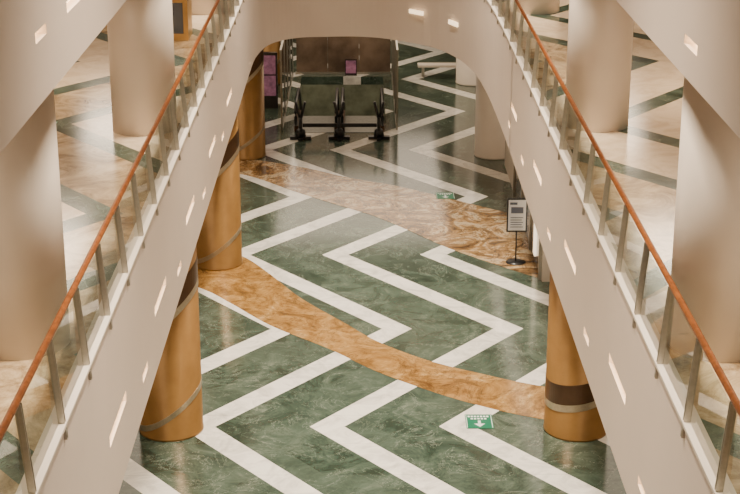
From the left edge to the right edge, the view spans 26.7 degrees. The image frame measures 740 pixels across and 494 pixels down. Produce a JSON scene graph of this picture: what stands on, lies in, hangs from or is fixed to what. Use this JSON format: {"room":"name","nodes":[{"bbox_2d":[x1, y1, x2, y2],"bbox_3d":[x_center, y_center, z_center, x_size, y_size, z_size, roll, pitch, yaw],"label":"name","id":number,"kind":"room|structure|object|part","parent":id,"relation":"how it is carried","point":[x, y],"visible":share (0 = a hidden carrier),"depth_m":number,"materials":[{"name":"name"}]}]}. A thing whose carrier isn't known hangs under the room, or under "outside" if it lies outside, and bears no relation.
{"room":"shopping mall atrium","nodes":[
{"label":"shopping mall atrium","id":0,"kind":"room"},
{"bbox_2d":[0,0,739,493],"bbox_3d":[-0.223,-6.985,40.668,21.000,0.011,66.500,0,19,0],"label":"floor","id":1,"kind":"structure","parent":0,"point":[95,161],"depth_m":23.21,"materials":[{"name":"beige stone"}]},
{"bbox_2d":[0,89,69,360],"bbox_3d":[-3.817,-0.468,16.562,1.060,3.184,1.060,0,19,0],"label":"round column","id":2,"kind":"structure","parent":1,"relation":"on","point":[33,281],"depth_m":16.29,"materials":[{"name":"white paint"}]},
{"bbox_2d":[107,0,176,135],"bbox_3d":[-3.738,-3.482,25.414,1.060,3.184,1.060,0,19,0],"label":"round column","id":3,"kind":"structure","parent":1,"relation":"on","point":[140,33],"depth_m":25.16,"materials":[{"name":"white paint"}]},
{"bbox_2d":[172,0,192,40],"bbox_3d":[-4.330,-5.670,32.905,1.100,2.500,0.900,0,19,0],"label":"kiosk","id":4,"kind":"object","parent":1,"relation":"on","point":[181,9],"visible":0.35,"depth_m":32.81,"materials":[{"name":"gold metal"}]},
{"bbox_2d":[191,0,216,14],"bbox_3d":[-3.857,-6.994,35.732,1.060,3.184,1.060,0,19,0],"label":"round column","id":5,"kind":"structure","parent":1,"relation":"on","point":[199,7],"depth_m":35.71,"materials":[{"name":"white paint"}]},
{"bbox_2d":[0,0,739,493],"bbox_3d":[-0.025,-2.692,26.768,6.324,1.084,36.470,0,19,0],"label":"glass railing","id":6,"kind":"object","parent":1,"relation":"on","point":[222,19],"visible":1,"depth_m":18.23,"materials":[{"name":"clear glass"}]},
{"bbox_3d":[-0.025,-2.659,26.756,6.174,0.890,36.370,0,19,0],"label":"glass panel","id":7,"kind":"part","parent":6,"relation":"part of","materials":[{"name":"clear glass"}]},
{"bbox_2d":[514,0,559,14],"bbox_3d":[3.873,-7.008,35.772,1.060,3.184,1.060,0,19,0],"label":"round column","id":8,"kind":"structure","parent":1,"relation":"on","point":[535,7],"depth_m":35.78,"materials":[{"name":"white paint"}]},
{"bbox_2d":[565,0,633,132],"bbox_3d":[3.791,-3.559,25.642,1.060,3.184,1.060,0,19,0],"label":"round column","id":9,"kind":"structure","parent":1,"relation":"on","point":[600,32],"depth_m":25.40,"materials":[{"name":"white paint"}]},
{"bbox_2d":[667,77,739,362],"bbox_3d":[3.774,-0.450,16.507,1.060,3.184,1.060,0,19,0],"label":"round column","id":10,"kind":"structure","parent":1,"relation":"on","point":[705,269],"depth_m":16.19,"materials":[{"name":"white paint"}]},
{"bbox_2d":[0,0,739,152],"bbox_3d":[-0.213,-10.486,37.628,21.000,2.200,70.000,0,19,0],"label":"storey","id":11,"kind":"object","parent":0,"point":[41,40],"visible":1,"depth_m":14.03,"materials":[{"name":"paint"}]},
{"bbox_2d":[119,37,625,493],"bbox_3d":[-0.213,-0.309,41.092,21.000,0.300,70.000,0,19,0],"label":"floor","id":12,"kind":"structure","parent":0,"point":[284,412],"depth_m":33.29,"materials":[{"name":"green stone"}]},
{"bbox_2d":[139,246,203,441],"bbox_3d":[-3.767,1.498,28.958,1.220,4.097,1.220,0,19,0],"label":"shaft","id":13,"kind":"object","parent":12,"relation":"on","point":[178,374],"visible":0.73,"depth_m":28.79,"materials":[{"name":"brown metal"}]},
{"bbox_2d":[139,257,201,431],"bbox_3d":[-3.767,1.758,29.046,1.216,3.390,1.216,0,19,0],"label":"straps","id":14,"kind":"object","parent":13,"relation":"attached to","point":[190,286],"visible":0.31,"depth_m":28.46,"materials":[{"name":"brown metal"}]},
{"bbox_2d":[238,64,265,159],"bbox_3d":[-3.813,-4.770,47.370,1.220,4.097,1.220,0,19,0],"label":"shaft","id":15,"kind":"object","parent":12,"relation":"on","point":[251,111],"visible":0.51,"depth_m":47.16,"materials":[{"name":"brown metal"}]},
{"bbox_2d":[239,49,264,150],"bbox_3d":[-3.813,-4.510,47.458,1.216,3.390,1.216,0,19,0],"label":"straps","id":16,"kind":"object","parent":15,"relation":"attached to","point":[258,62],"visible":0.26,"depth_m":46.78,"materials":[{"name":"brown metal"}]},
{"bbox_2d":[264,52,277,107],"bbox_3d":[-3.437,-5.718,53.488,0.540,1.948,0.170,0,19,0],"label":"display","id":17,"kind":"object","parent":12,"relation":"on","point":[270,58],"visible":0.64,"depth_m":53.41,"materials":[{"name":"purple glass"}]},
{"bbox_2d":[264,41,280,84],"bbox_3d":[-3.868,-7.992,56.836,1.220,4.097,1.220,0,19,0],"label":"shaft","id":18,"kind":"object","parent":12,"relation":"on","point":[274,47],"visible":0.06,"depth_m":56.74,"materials":[{"name":"brown metal"}]},
{"bbox_2d":[290,101,310,140],"bbox_3d":[-2.214,-4.031,49.638,0.666,1.223,0.566,13,23,34],"label":"stand","id":19,"kind":"object","parent":12,"relation":"on","point":[300,135],"visible":1,"depth_m":49.64,"materials":[{"name":"black metal"}]},
{"bbox_2d":[294,87,339,132],"bbox_3d":[-1.760,-3.612,54.778,1.440,4.862,8.591,0,19,0],"label":"escalator","id":20,"kind":"object","parent":12,"relation":"on","point":[306,119],"visible":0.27,"depth_m":51.55,"materials":[{"name":"metal"}]},
{"bbox_3d":[-1.761,-3.941,54.884,1.300,4.153,8.130,0,19,0],"label":"balustrade glass","id":21,"kind":"part","parent":20,"relation":"part of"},
{"bbox_3d":[-1.744,-4.046,51.663,1.140,0.062,2.200,0,19,0],"label":"comb plate","id":22,"kind":"part","parent":20,"relation":"part of","materials":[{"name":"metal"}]},
{"bbox_2d":[328,101,349,140],"bbox_3d":[-0.984,-4.033,49.644,0.666,1.223,0.566,13,23,34],"label":"stand","id":23,"kind":"object","parent":12,"relation":"on","point":[338,135],"visible":1,"depth_m":49.64,"materials":[{"name":"black metal"}]},
{"bbox_2d":[303,123,376,126],"bbox_3d":[-0.964,-3.882,49.696,2.360,0.120,0.040,0,19,0],"label":"rail","id":24,"kind":"object","parent":23,"relation":"attached to","point":[304,124],"visible":1,"depth_m":49.67,"materials":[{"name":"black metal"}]},
{"bbox_2d":[280,39,397,129],"bbox_3d":[-1.018,-4.000,55.254,3.810,7.760,8.400,0,19,0],"label":"guard","id":25,"kind":"object","parent":12,"relation":"attached to","point":[319,99],"visible":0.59,"depth_m":58.62,"materials":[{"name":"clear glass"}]},
{"bbox_2d":[295,36,390,73],"bbox_3d":[-1.006,-8.435,58.287,3.620,3.998,0.140,0,19,0],"label":"screen","id":26,"kind":"object","parent":12,"relation":"on","point":[314,55],"visible":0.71,"depth_m":58.64,"materials":[{"name":"brown wood"}]},
{"bbox_2d":[345,59,356,75],"bbox_3d":[-0.715,-6.737,58.544,0.440,0.618,0.090,0,19,0],"label":"display","id":27,"kind":"object","parent":12,"relation":"on","point":[350,64],"visible":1,"depth_m":58.50,"materials":[{"name":"pink glass"}]},
{"bbox_2d":[341,87,384,132],"bbox_3d":[-0.270,-3.615,54.785,1.440,4.862,8.591,0,19,0],"label":"escalator","id":28,"kind":"object","parent":12,"relation":"on","point":[344,119],"visible":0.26,"depth_m":51.36,"materials":[{"name":"metal"}]},
{"bbox_3d":[-0.254,-4.049,51.671,1.140,0.062,2.200,0,19,0],"label":"comb plate","id":29,"kind":"part","parent":28,"relation":"part of","materials":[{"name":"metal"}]},
{"bbox_2d":[198,256,544,418],"bbox_3d":[-1.148,1.393,35.616,25.536,0.005,4.206,15,24,37],"label":"band","id":30,"kind":"object","parent":12,"relation":"on","point":[248,286],"visible":0.48,"depth_m":33.55,"materials":[{"name":"brown stone"}]},
{"bbox_2d":[196,112,242,270],"bbox_3d":[-3.759,-1.547,37.904,1.220,4.097,1.220,0,19,0],"label":"shaft","id":31,"kind":"object","parent":30,"relation":"on","point":[222,220],"visible":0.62,"depth_m":37.73,"materials":[{"name":"brown metal"}]},
{"bbox_2d":[197,125,241,263],"bbox_3d":[-3.759,-1.287,37.992,1.216,3.390,1.216,0,19,0],"label":"straps","id":32,"kind":"object","parent":31,"relation":"attached to","point":[232,150],"visible":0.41,"depth_m":37.32,"materials":[{"name":"brown metal"}]},
{"bbox_2d":[368,101,389,140],"bbox_3d":[0.286,-4.035,49.651,0.666,1.223,0.566,13,23,34],"label":"stand","id":33,"kind":"object","parent":12,"relation":"on","point":[378,135],"visible":1,"depth_m":49.65,"materials":[{"name":"black metal"}]},
{"bbox_2d":[239,160,537,277],"bbox_3d":[-0.155,-1.050,42.791,25.625,0.005,4.656,13,23,33],"label":"band","id":34,"kind":"object","parent":12,"relation":"on","point":[479,232],"visible":0.51,"depth_m":42.63,"materials":[{"name":"brown stone"}]},
{"bbox_2d":[506,198,527,264],"bbox_3d":[3.601,-0.409,38.334,0.500,1.653,0.480,0,19,0],"label":"stand","id":35,"kind":"object","parent":34,"relation":"on","point":[517,208],"visible":0.98,"depth_m":38.21,"materials":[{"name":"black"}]},
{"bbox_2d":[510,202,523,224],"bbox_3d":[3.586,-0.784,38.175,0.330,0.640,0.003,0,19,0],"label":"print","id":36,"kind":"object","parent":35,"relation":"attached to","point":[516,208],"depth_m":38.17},
{"bbox_2d":[508,200,525,229],"bbox_3d":[3.601,-0.777,38.184,0.430,0.780,0.005,0,19,0],"label":"poster","id":37,"kind":"object","parent":35,"relation":"attached to","point":[516,208],"depth_m":38.18,"materials":[{"name":"paper"}]},
{"bbox_2d":[417,63,455,76],"bbox_3d":[2.686,-6.637,58.498,1.800,0.458,0.500,0,19,0],"label":"bench","id":38,"kind":"object","parent":12,"relation":"on","point":[422,66],"visible":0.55,"depth_m":58.22,"materials":[{"name":"white paint"}]},
{"bbox_3d":[2.686,-6.816,58.437,1.800,0.080,0.500,0,19,0],"label":"seat","id":39,"kind":"part","parent":38,"relation":"part of","materials":[{"name":"white paint"}]},
{"bbox_2d":[436,193,454,198],"bbox_3d":[2.120,-1.447,43.940,0.520,0.004,0.600,0,19,0],"label":"sign","id":40,"kind":"object","parent":12,"relation":"on","point":[438,195],"visible":1,"depth_m":43.86,"materials":[{"name":"green plastic"}]},
{"bbox_2d":[455,58,475,85],"bbox_3d":[3.762,-8.006,56.876,1.220,4.097,1.220,0,19,0],"label":"shaft","id":41,"kind":"object","parent":12,"relation":"on","point":[465,76],"visible":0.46,"depth_m":56.95,"materials":[{"name":"white paint"}]},
{"bbox_2d":[465,414,493,427],"bbox_3d":[2.091,3.339,29.882,0.520,0.004,0.620,0,19,0],"label":"sign","id":42,"kind":"object","parent":12,"relation":"on","point":[472,420],"visible":1,"depth_m":29.87,"materials":[{"name":"green plastic"}]},
{"bbox_2d":[474,76,504,159],"bbox_3d":[3.817,-4.783,47.409,1.220,4.097,1.220,0,19,0],"label":"shaft","id":43,"kind":"object","parent":12,"relation":"on","point":[489,136],"visible":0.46,"depth_m":47.32,"materials":[{"name":"white paint"}]},
{"bbox_2d":[504,139,549,281],"bbox_3d":[4.186,-2.766,41.496,0.390,4.089,10.300,0,19,0],"label":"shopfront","id":44,"kind":"object","parent":12,"relation":"on","point":[542,266],"visible":0.19,"depth_m":39.22,"materials":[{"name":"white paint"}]},
{"bbox_3d":[4.049,-1.608,40.094,0.078,2.798,6.700,0,19,0],"label":"frame","id":45,"kind":"part","parent":44,"relation":"part of","materials":[{"name":"paint"}]},
{"bbox_2d":[543,271,605,441],"bbox_3d":[3.903,1.501,28.950,1.220,4.097,1.220,0,19,0],"label":"shaft","id":46,"kind":"object","parent":12,"relation":"on","point":[564,366],"visible":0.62,"depth_m":28.81,"materials":[{"name":"brown metal"}]},
{"bbox_2d":[544,377,596,412],"bbox_3d":[3.903,2.561,29.311,1.216,0.780,1.216,0,19,0],"label":"band","id":47,"kind":"object","parent":46,"relation":"attached to","point":[560,398],"visible":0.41,"depth_m":28.83,"materials":[{"name":"brown metal"}]},
{"bbox_2d":[39,0,712,493],"bbox_3d":[-0.223,-5.938,41.025,21.000,2.200,66.500,0,19,0],"label":"storey","id":48,"kind":"object","parent":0,"point":[642,426],"visible":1,"depth_m":22.76,"materials":[{"name":"paint"}]}
]}

